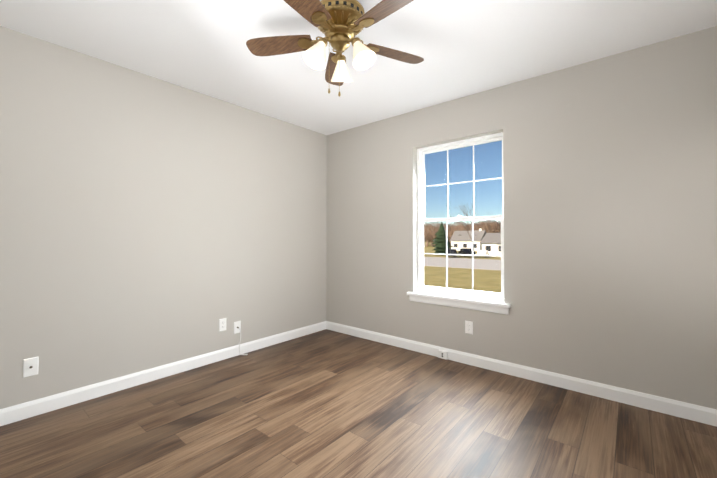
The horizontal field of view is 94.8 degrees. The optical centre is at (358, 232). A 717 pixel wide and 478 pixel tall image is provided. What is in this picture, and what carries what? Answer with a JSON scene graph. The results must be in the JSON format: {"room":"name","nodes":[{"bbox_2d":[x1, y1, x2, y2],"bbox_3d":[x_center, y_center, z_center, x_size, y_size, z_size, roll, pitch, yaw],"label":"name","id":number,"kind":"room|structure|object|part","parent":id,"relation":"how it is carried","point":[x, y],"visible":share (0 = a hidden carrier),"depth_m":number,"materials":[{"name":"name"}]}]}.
{"room":"empty bedroom","nodes":[
{"label":"empty bedroom","id":0,"kind":"room"},
{"bbox_2d":[0,26,326,408],"bbox_3d":[-1.583,-0.035,2.895,0.200,2.440,3.850,-1,-1,40],"label":"wall","id":1,"kind":"structure","parent":0,"point":[147,222],"depth_m":2.56,"materials":[{"name":"grey paint"}]},
{"bbox_2d":[23,356,38,377],"bbox_3d":[-2.089,0.858,2.102,0.016,0.115,0.070,-1,-1,40],"label":"outlet","id":2,"kind":"object","parent":1,"relation":"attached to","point":[30,366],"visible":1,"depth_m":2.10,"materials":[{"name":"white plastic"}]},
{"bbox_2d":[0,321,325,425],"bbox_3d":[-1.501,1.135,2.808,0.014,0.098,3.450,-1,-1,40],"label":"baseboard","id":3,"kind":"structure","parent":1,"relation":"attached to","point":[19,412],"depth_m":2.54,"materials":[{"name":"white wood"}]},
{"bbox_2d":[219,318,225,331],"bbox_3d":[-1.273,0.863,3.092,0.008,0.115,0.070,-1,-1,40],"label":"duplex electrical outlet","id":4,"kind":"object","parent":1,"relation":"attached to","point":[222,324],"visible":1,"depth_m":3.09,"materials":[{"name":"white plastic"}]},
{"bbox_2d":[234,321,247,354],"bbox_3d":[-1.139,1.026,3.196,0.078,0.327,0.107,-1,-1,40],"label":"outlet","id":5,"kind":"object","parent":1,"relation":"attached to","point":[237,326],"visible":1,"depth_m":3.20,"materials":[{"name":"white plastic"}]},
{"bbox_3d":[-1.179,0.920,3.206,0.007,0.115,0.070,-1,-1,40],"label":"plate","id":6,"kind":"part","parent":5,"relation":"part of","materials":[{"name":"white plastic"}]},
{"bbox_2d":[0,329,716,477],"bbox_3d":[-0.205,1.217,1.732,3.780,0.100,3.850,-1,-1,40],"label":"floor","id":7,"kind":"structure","parent":0,"point":[326,403],"depth_m":1.98,"materials":[{"name":"brown wood"}]},
{"bbox_2d":[0,0,716,134],"bbox_3d":[-0.205,-1.323,1.772,3.780,0.100,3.850,-1,-1,40],"label":"ceiling","id":8,"kind":"structure","parent":0,"point":[463,48],"depth_m":2.18,"materials":[{"name":"white paint"}]},
{"bbox_2d":[246,0,423,96],"bbox_3d":[-0.094,-1.013,1.864,1.077,0.516,1.092,-1,-1,40],"label":"fan","id":9,"kind":"object","parent":8,"relation":"hanging from","point":[340,24],"visible":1,"depth_m":1.85,"materials":[{"name":"brown wood"}]},
{"bbox_3d":[-0.106,-1.159,1.896,0.290,0.224,0.288,-1,-1,40],"label":"motor","id":10,"kind":"part","parent":9,"relation":"part of","materials":[{"name":"gold metal"}]},
{"bbox_2d":[326,26,716,408],"bbox_3d":[0.960,-0.031,3.157,3.380,2.440,0.200,-1,-1,40],"label":"wall","id":11,"kind":"structure","parent":0,"point":[610,212],"depth_m":2.46,"materials":[{"name":"grey paint"}]},
{"bbox_2d":[409,296,508,314],"bbox_3d":[0.890,0.661,3.062,0.950,0.062,0.017,-1,-1,40],"label":"apron","id":12,"kind":"object","parent":11,"relation":"attached to","point":[493,309],"visible":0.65,"depth_m":3.01,"materials":[{"name":"white wood"}]},
{"bbox_2d":[407,291,510,307],"bbox_3d":[0.909,0.615,3.086,0.990,0.032,0.132,-1,-1,40],"label":"window sill","id":13,"kind":"structure","parent":11,"relation":"attached to","point":[488,302],"depth_m":3.00,"materials":[{"name":"white wood"}]},
{"bbox_2d":[417,132,503,300],"bbox_3d":[0.977,-0.133,3.180,0.880,1.495,0.085,-1,-1,40],"label":"window","id":14,"kind":"structure","parent":11,"relation":"in","point":[419,175],"depth_m":3.22,"materials":[{"name":"white plastic"}]},
{"bbox_3d":[0.968,0.215,3.163,0.828,0.730,0.032,-1,-1,40],"label":"window sash","id":15,"kind":"part","parent":14,"relation":"part of","materials":[{"name":"white wood"}]},
{"bbox_3d":[0.967,0.211,3.162,0.782,0.666,0.002,-1,-1,40],"label":"sash glass","id":16,"kind":"part","parent":14,"relation":"part of","materials":[{"name":"clear glass"}]},
{"bbox_3d":[0.990,-0.486,3.201,0.828,0.738,0.030,-1,-1,40],"label":"window sash","id":17,"kind":"part","parent":14,"relation":"part of","materials":[{"name":"white wood"}]},
{"bbox_3d":[0.990,-0.489,3.200,0.788,0.692,0.002,-1,-1,40],"label":"sash glass","id":18,"kind":"part","parent":14,"relation":"part of","materials":[{"name":"clear glass"}]},
{"bbox_2d":[465,321,472,334],"bbox_3d":[0.997,0.856,2.977,0.070,0.115,0.008,-1,-1,40],"label":"duplex electrical outlet","id":19,"kind":"object","parent":11,"relation":"attached to","point":[468,327],"visible":1,"depth_m":2.97,"materials":[{"name":"white plastic"}]},
{"bbox_2d":[326,321,716,426],"bbox_3d":[0.891,1.139,3.056,3.380,0.098,0.014,-1,-1,40],"label":"baseboard","id":20,"kind":"structure","parent":11,"relation":"attached to","point":[694,412],"depth_m":2.52,"materials":[{"name":"white wood"}]},
{"bbox_2d":[438,350,447,359],"bbox_3d":[0.797,1.148,3.105,0.088,0.072,0.031,-1,-1,40],"label":"outlet","id":21,"kind":"object","parent":20,"relation":"attached to","point":[442,354],"visible":1,"depth_m":3.09,"materials":[{"name":"white plastic"}]},
{"label":"outside","id":22,"kind":"structure","parent":0,"visible":0},
{"bbox_2d":[424,241,500,292],"bbox_3d":[81.164,6.018,196.417,520.000,2.950,399.780,-1,-1,40],"label":"ground","id":23,"kind":"structure","parent":22,"point":[482,283],"depth_m":35.38,"materials":[{"name":"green plant"}]},
{"bbox_2d":[432,222,452,253],"bbox_3d":[19.953,1.288,79.216,5.112,8.266,5.110,-1,-1,40],"label":"evergreen tree","id":24,"kind":"object","parent":23,"relation":"on","point":[440,233],"depth_m":78.02,"materials":[{"name":"green plant"}]},
{"bbox_2d":[447,249,456,257],"bbox_3d":[19.869,4.324,70.326,1.880,1.741,4.650,0,-1,24],"label":"suv","id":25,"kind":"object","parent":23,"relation":"on","point":[452,251],"depth_m":68.27,"materials":[{"name":"grey paint"}]},
{"bbox_2d":[449,204,474,251],"bbox_3d":[28.579,-1.452,91.446,6.918,14.200,8.196,-1,-1,40],"label":"bare tree","id":26,"kind":"object","parent":23,"relation":"on","point":[467,223],"depth_m":90.55,"materials":[{"name":"brown plant"}]},
{"bbox_2d":[424,257,500,270],"bbox_3d":[-13.777,5.399,81.946,520.000,0.030,21.000,-1,-1,40],"label":"road","id":27,"kind":"structure","parent":23,"relation":"on","point":[485,265],"depth_m":53.00,"materials":[{"name":"grey asphalt"}]},
{"bbox_2d":[458,248,474,256],"bbox_3d":[23.361,4.288,71.272,1.880,1.841,5.550,0,-1,-1],"label":"truck","id":28,"kind":"object","parent":23,"relation":"on","point":[467,250],"depth_m":70.74,"materials":[{"name":"grey paint"}]},
{"bbox_2d":[450,229,485,250],"bbox_3d":[36.942,2.241,109.439,10.300,7.200,8.800,-1,-1,40],"label":"house","id":29,"kind":"structure","parent":23,"relation":"on","point":[459,242],"depth_m":106.89,"materials":[{"name":"white"}]},
{"bbox_2d":[477,250,488,256],"bbox_3d":[26.864,4.484,71.019,1.880,1.441,4.450,-1,-1,30],"label":"car","id":30,"kind":"object","parent":23,"relation":"on","point":[482,252],"depth_m":69.57,"materials":[{"name":"white paint"}]},
{"bbox_2d":[480,233,500,255],"bbox_3d":[37.772,2.339,77.174,15.800,6.000,11.400,-1,-1,40],"label":"house","id":31,"kind":"structure","parent":23,"relation":"on","point":[491,241],"depth_m":78.10,"materials":[{"name":"white"}]}
]}

